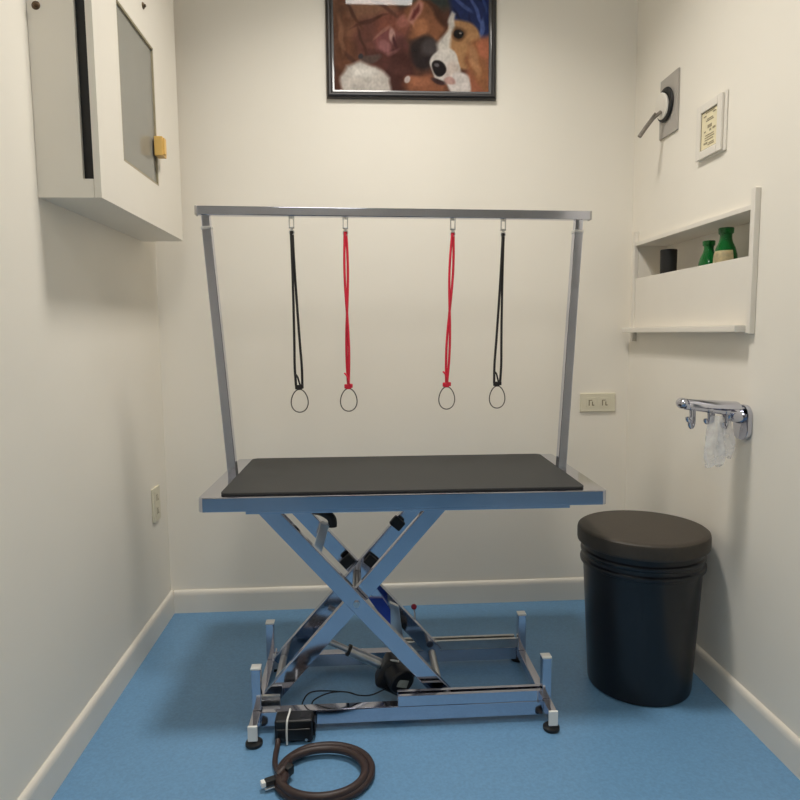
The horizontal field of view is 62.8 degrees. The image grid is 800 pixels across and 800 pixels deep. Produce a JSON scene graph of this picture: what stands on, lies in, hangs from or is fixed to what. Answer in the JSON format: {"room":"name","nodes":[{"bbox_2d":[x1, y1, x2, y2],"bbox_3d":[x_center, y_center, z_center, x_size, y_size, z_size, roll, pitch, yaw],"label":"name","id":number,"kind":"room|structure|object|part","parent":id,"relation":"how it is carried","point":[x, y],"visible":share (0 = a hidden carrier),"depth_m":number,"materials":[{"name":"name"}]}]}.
{"room":"pet grooming room","nodes":[
{"label":"pet grooming room","id":0,"kind":"room"},
{"bbox_2d":[0,0,170,799],"bbox_3d":[-1.335,-0.343,0.030,1.049,3.000,5.291,-1,6,-3],"label":"wall","id":1,"kind":"structure","parent":0,"point":[85,562],"depth_m":1.76,"materials":[{"name":"paint"}]},
{"bbox_2d":[17,590,174,799],"bbox_3d":[-0.894,0.924,1.897,0.014,0.095,1.691,-1,6,-3],"label":"baseboard","id":2,"kind":"structure","parent":1,"relation":"attached to","point":[48,779],"depth_m":1.91,"materials":[{"name":"paint"}]},
{"bbox_2d":[26,0,182,240],"bbox_3d":[-0.842,-1.008,1.992,0.187,0.922,0.799,-1,6,-3],"label":"upper cabinet","id":3,"kind":"object","parent":1,"relation":"attached to","point":[104,82],"visible":1,"depth_m":1.74,"materials":[{"name":"paint"}]},
{"bbox_3d":[-0.788,-1.007,1.983,0.017,0.922,0.755,-1,6,-3],"label":"door","id":4,"kind":"part","parent":3,"relation":"part of","materials":[{"name":"paint"}]},
{"bbox_3d":[-0.784,-0.891,1.952,0.004,0.427,0.320,-1,6,-3],"label":"glass pane","id":5,"kind":"part","parent":3,"relation":"part of","materials":[{"name":"grey glass"}]},
{"bbox_3d":[-0.815,-1.047,2.378,0.011,0.922,0.029,-1,6,-3],"label":"frame","id":6,"kind":"part","parent":3,"relation":"part of","materials":[{"name":"paint"}]},
{"bbox_2d":[151,485,160,522],"bbox_3d":[-0.942,0.401,2.535,0.010,0.132,0.082,-1,6,-3],"label":"power outlet","id":7,"kind":"object","parent":1,"relation":"attached to","point":[155,492],"visible":1,"depth_m":2.52,"materials":[{"name":"beige plastic"}]},
{"bbox_2d":[155,490,158,502],"bbox_3d":[-0.938,0.374,2.533,0.002,0.042,0.042,-1,6,-3],"label":"socket","id":8,"kind":"object","parent":7,"relation":"attached to","point":[156,491],"depth_m":2.53,"materials":[{"name":"beige plastic"}]},
{"bbox_2d":[156,504,159,516],"bbox_3d":[-0.937,0.427,2.538,0.002,0.042,0.042,-1,6,-3],"label":"socket","id":9,"kind":"object","parent":7,"relation":"attached to","point":[157,505],"depth_m":2.54,"materials":[{"name":"beige plastic"}]},
{"bbox_2d":[155,0,637,590],"bbox_3d":[-0.008,-0.625,2.696,1.925,3.000,0.100,-1,6,-3],"label":"wall","id":10,"kind":"structure","parent":0,"point":[258,125],"depth_m":2.66,"materials":[{"name":"paint"}]},
{"bbox_2d":[174,577,584,612],"bbox_3d":[0.009,0.826,2.786,1.897,0.095,0.014,-1,6,-3],"label":"baseboard","id":11,"kind":"structure","parent":10,"relation":"attached to","point":[543,589],"depth_m":2.78,"materials":[{"name":"paint"}]},
{"bbox_2d":[325,0,496,100],"bbox_3d":[0.045,-1.429,2.555,0.667,0.492,0.024,-1,6,-3],"label":"framed picture","id":12,"kind":"object","parent":10,"relation":"attached to","point":[376,49],"visible":1,"depth_m":2.56},
{"bbox_2d":[580,393,614,411],"bbox_3d":[0.830,0.010,2.755,0.150,0.078,0.010,-1,6,-3],"label":"power outlet","id":13,"kind":"object","parent":10,"relation":"attached to","point":[589,402],"visible":1,"depth_m":2.75,"materials":[{"name":"beige plastic"}]},
{"bbox_2d":[586,397,595,407],"bbox_3d":[0.802,0.011,2.750,0.042,0.042,0.002,-1,6,-3],"label":"socket","id":14,"kind":"object","parent":13,"relation":"attached to","point":[590,401],"depth_m":2.75,"materials":[{"name":"beige plastic"}]},
{"bbox_2d":[600,397,609,406],"bbox_3d":[0.859,0.010,2.753,0.042,0.042,0.002,-1,6,-3],"label":"socket","id":15,"kind":"object","parent":13,"relation":"attached to","point":[604,401],"depth_m":2.75,"materials":[{"name":"beige plastic"}]},
{"bbox_2d":[51,600,799,799],"bbox_3d":[0.152,1.167,0.273,4.000,0.080,5.291,-1,6,-3],"label":"floor","id":16,"kind":"structure","parent":0,"point":[177,730],"depth_m":1.89,"materials":[{"name":"blue plastic"}]},
{"bbox_2d":[274,708,315,744],"bbox_3d":[-0.298,0.930,1.869,0.114,0.079,0.066,-1,6,-3],"label":"control box","id":17,"kind":"object","parent":16,"relation":"on","point":[290,725],"visible":0.99,"depth_m":1.85,"materials":[{"name":"black plastic"}]},
{"bbox_2d":[260,738,374,799],"bbox_3d":[-0.213,0.961,1.712,0.296,0.043,0.238,0,6,5],"label":"coiled cable","id":18,"kind":"object","parent":16,"relation":"on","point":[284,769],"visible":1,"depth_m":1.68,"materials":[{"name":"brown rubber"}]},
{"bbox_2d":[194,205,605,749],"bbox_3d":[0.007,0.167,2.096,1.259,1.545,0.651,-1,6,-3],"label":"table","id":19,"kind":"object","parent":16,"relation":"on","point":[421,488],"visible":1,"depth_m":1.99,"materials":[{"name":"silver metal"}]},
{"bbox_3d":[-0.597,-0.548,2.022,0.028,0.042,0.026,-1,6,-3],"label":"post","id":20,"kind":"part","parent":19,"relation":"part of","materials":[{"name":"silver metal"}]},
{"bbox_3d":[-0.560,-0.114,2.055,0.102,0.834,0.035,1,6,18],"label":"post","id":21,"kind":"part","parent":19,"relation":"part of","materials":[{"name":"silver metal"}]},
{"bbox_3d":[-0.424,0.901,2.055,0.025,0.032,0.457,-1,6,-3],"label":"rail","id":22,"kind":"part","parent":19,"relation":"part of","materials":[{"name":"silver metal"}]},
{"bbox_2d":[288,216,308,412],"bbox_3d":[-0.325,-0.266,2.079,0.057,0.617,0.019,-1,6,-3],"label":"loop","id":23,"kind":"object","parent":19,"relation":"hanging from","point":[291,231],"visible":1,"depth_m":2.08,"materials":[{"name":"fabric"}]},
{"bbox_3d":[-0.327,-0.286,2.075,0.032,0.495,0.017,-1,6,-3],"label":"cord","id":24,"kind":"part","parent":23,"relation":"part of","materials":[{"name":"black fabric"}]},
{"bbox_3d":[-0.199,0.771,2.064,0.084,0.055,0.019,-1,6,-3],"label":"actuator rod","id":25,"kind":"part","parent":19,"relation":"part of","materials":[{"name":"metal"}]},
{"bbox_3d":[-0.143,0.576,2.184,0.567,0.634,0.024,-1,6,-3],"label":"scissor arm","id":26,"kind":"part","parent":19,"relation":"part of","materials":[{"name":"silver metal"}]},
{"bbox_2d":[340,217,357,411],"bbox_3d":[-0.168,-0.269,2.095,0.057,0.616,0.019,-1,6,-3],"label":"loop","id":27,"kind":"object","parent":19,"relation":"hanging from","point":[348,385],"visible":1,"depth_m":2.09,"materials":[{"name":"fabric"}]},
{"bbox_3d":[-0.170,-0.289,2.091,0.026,0.494,0.017,-1,6,-3],"label":"cord","id":28,"kind":"part","parent":27,"relation":"part of","materials":[{"name":"red fabric"}]},
{"bbox_3d":[-0.131,0.597,1.975,0.567,0.634,0.024,-1,6,-3],"label":"scissor arm","id":29,"kind":"part","parent":19,"relation":"part of","materials":[{"name":"silver metal"}]},
{"bbox_3d":[-0.129,0.600,1.946,0.567,0.634,0.024,-1,6,-3],"label":"scissor arm","id":30,"kind":"part","parent":19,"relation":"part of","materials":[{"name":"silver metal"}]},
{"bbox_3d":[-0.145,0.573,2.214,0.567,0.634,0.024,-1,6,-3],"label":"scissor arm","id":31,"kind":"part","parent":19,"relation":"part of","materials":[{"name":"silver metal"}]},
{"bbox_3d":[-0.015,0.866,2.044,0.127,0.124,0.118,-1,6,-3],"label":"actuator motor","id":32,"kind":"part","parent":19,"relation":"part of","materials":[{"name":"black plastic"}]},
{"bbox_3d":[-0.012,0.716,2.136,0.043,0.125,0.020,-1,6,-3],"label":"gusset plate","id":33,"kind":"part","parent":19,"relation":"part of","materials":[{"name":"metal"}]},
{"bbox_3d":[0.002,0.257,2.133,1.165,0.042,0.595,-1,6,-3],"label":"table frame","id":34,"kind":"part","parent":19,"relation":"part of","materials":[{"name":"silver metal"}]},
{"bbox_3d":[0.010,0.917,1.938,0.829,0.044,0.035,-1,6,-3],"label":"rail","id":35,"kind":"part","parent":19,"relation":"part of","materials":[{"name":"silver metal"}]},
{"bbox_3d":[0.016,0.294,2.119,0.934,0.028,0.528,-1,6,-3],"label":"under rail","id":36,"kind":"part","parent":19,"relation":"part of","materials":[{"name":"silver metal"}]},
{"bbox_3d":[-0.010,0.884,2.271,0.829,0.044,0.035,-1,6,-3],"label":"rail","id":37,"kind":"part","parent":19,"relation":"part of","materials":[{"name":"silver metal"}]},
{"bbox_2d":[438,218,455,409],"bbox_3d":[0.152,-0.274,2.128,0.058,0.615,0.019,-1,6,-3],"label":"loop","id":38,"kind":"object","parent":19,"relation":"hanging from","point":[446,383],"visible":1,"depth_m":2.12,"materials":[{"name":"fabric"}]},
{"bbox_3d":[0.158,-0.294,2.125,0.042,0.493,0.017,-1,6,-3],"label":"cord","id":39,"kind":"part","parent":38,"relation":"part of","materials":[{"name":"red fabric"}]},
{"bbox_2d":[489,219,505,408],"bbox_3d":[0.320,-0.277,2.145,0.057,0.615,0.019,-1,6,-3],"label":"loop","id":40,"kind":"object","parent":19,"relation":"hanging from","point":[498,382],"visible":1,"depth_m":2.15,"materials":[{"name":"fabric"}]},
{"bbox_3d":[0.324,-0.297,2.142,0.038,0.493,0.014,-2,6,-16],"label":"cord","id":41,"kind":"part","parent":40,"relation":"part of","materials":[{"name":"black fabric"}]},
{"bbox_3d":[0.427,0.888,2.111,0.025,0.032,0.447,-1,6,-3],"label":"rail","id":42,"kind":"part","parent":19,"relation":"part of","materials":[{"name":"silver metal"}]},
{"bbox_3d":[0.554,-0.132,2.154,0.121,0.831,0.038,-6,8,-44],"label":"post","id":43,"kind":"part","parent":19,"relation":"part of","materials":[{"name":"silver metal"}]},
{"bbox_3d":[0.581,-0.567,2.141,0.028,0.043,0.027,-1,6,-3],"label":"post","id":44,"kind":"part","parent":19,"relation":"part of","materials":[{"name":"silver metal"}]},
{"bbox_2d":[577,510,711,706],"bbox_3d":[0.785,0.666,2.143,0.406,0.529,0.406,-1,6,-3],"label":"trash can","id":45,"kind":"object","parent":16,"relation":"on","point":[644,571],"visible":1,"depth_m":2.00,"materials":[{"name":"black plastic"}]},
{"bbox_3d":[0.783,0.430,2.119,0.406,0.055,0.406,-1,6,-3],"label":"lid","id":46,"kind":"part","parent":45,"relation":"part of","materials":[{"name":"plastic"}]},
{"bbox_2d":[625,0,799,737],"bbox_3d":[1.622,-0.387,0.206,1.026,3.000,5.291,-1,6,-3],"label":"wall","id":47,"kind":"structure","parent":0,"point":[746,493],"depth_m":1.98,"materials":[{"name":"paint"}]},
{"bbox_2d":[638,67,679,140],"bbox_3d":[0.913,-1.053,2.353,0.114,0.216,0.143,-1,6,-3],"label":"wall plate","id":48,"kind":"object","parent":47,"relation":"attached to","point":[667,101],"visible":1,"depth_m":2.34,"materials":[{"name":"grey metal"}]},
{"bbox_3d":[0.966,-1.057,2.352,0.008,0.208,0.137,-1,6,-3],"label":"plate","id":49,"kind":"part","parent":48,"relation":"part of","materials":[{"name":"white plastic"}]},
{"bbox_2d":[622,187,760,340],"bbox_3d":[1.020,-0.419,2.271,0.168,0.438,0.844,-1,6,-3],"label":"wall shelf","id":50,"kind":"object","parent":47,"relation":"attached to","point":[718,296],"visible":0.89,"depth_m":2.16,"materials":[{"name":"paint"}]},
{"bbox_3d":[0.952,-0.458,2.660,0.016,0.438,0.020,-1,6,-3],"label":"panel","id":51,"kind":"part","parent":50,"relation":"part of","materials":[{"name":"paint"}]},
{"bbox_2d":[660,249,677,273],"bbox_3d":[1.004,-0.485,2.454,0.060,0.152,0.060,-1,6,-3],"label":"cup","id":52,"kind":"object","parent":50,"relation":"on","point":[668,257],"visible":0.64,"depth_m":2.43,"materials":[{"name":"black plastic"}]},
{"bbox_3d":[0.980,-0.353,2.268,0.010,0.196,0.783,-1,6,-3],"label":"panel","id":53,"kind":"part","parent":50,"relation":"part of","materials":[{"name":"paint"}]},
{"bbox_2d":[698,240,715,265],"bbox_3d":[1.026,-0.455,2.182,0.062,0.146,0.062,-1,6,-3],"label":"bottle","id":54,"kind":"object","parent":50,"relation":"on","point":[706,257],"visible":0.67,"depth_m":2.16,"materials":[{"name":"green glass"}]},
{"bbox_3d":[1.101,-0.485,2.262,0.006,0.189,0.783,-1,6,-3],"label":"panel","id":55,"kind":"part","parent":50,"relation":"part of","materials":[{"name":"paint"}]},
{"bbox_2d":[713,227,737,262],"bbox_3d":[1.030,-0.457,2.075,0.073,0.172,0.073,-1,6,-3],"label":"bottle","id":56,"kind":"object","parent":50,"relation":"on","point":[725,250],"visible":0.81,"depth_m":2.05,"materials":[{"name":"green glass"}]},
{"bbox_3d":[1.001,-0.392,1.859,0.016,0.408,0.022,-1,6,-3],"label":"panel","id":57,"kind":"part","parent":50,"relation":"part of","materials":[{"name":"paint"}]},
{"bbox_2d":[695,89,728,162],"bbox_3d":[0.982,-0.859,2.070,0.016,0.178,0.164,-1,6,-3],"label":"framed notice","id":58,"kind":"object","parent":47,"relation":"attached to","point":[712,116],"visible":1,"depth_m":2.06,"materials":[{"name":"paint"}]},
{"bbox_2d":[676,398,752,439],"bbox_3d":[0.909,0.055,1.916,0.208,0.126,0.087,-1,6,-3],"label":"hook rack","id":59,"kind":"object","parent":47,"relation":"attached to","point":[741,415],"visible":1,"depth_m":1.89,"materials":[{"name":"silver metal"}]},
{"bbox_3d":[0.889,0.020,1.911,0.169,0.055,0.048,-1,6,-3],"label":"arm","id":60,"kind":"part","parent":59,"relation":"part of","materials":[{"name":"silver metal"}]},
{"bbox_3d":[1.004,0.065,1.923,0.016,0.104,0.076,-1,6,-3],"label":"plate","id":61,"kind":"part","parent":59,"relation":"part of","materials":[{"name":"silver metal"}]},
{"bbox_2d":[693,643,799,779],"bbox_3d":[1.013,0.895,2.010,0.014,0.095,1.691,-1,6,-3],"label":"baseboard","id":62,"kind":"structure","parent":47,"relation":"attached to","point":[785,744],"depth_m":1.90,"materials":[{"name":"paint"}]}
]}

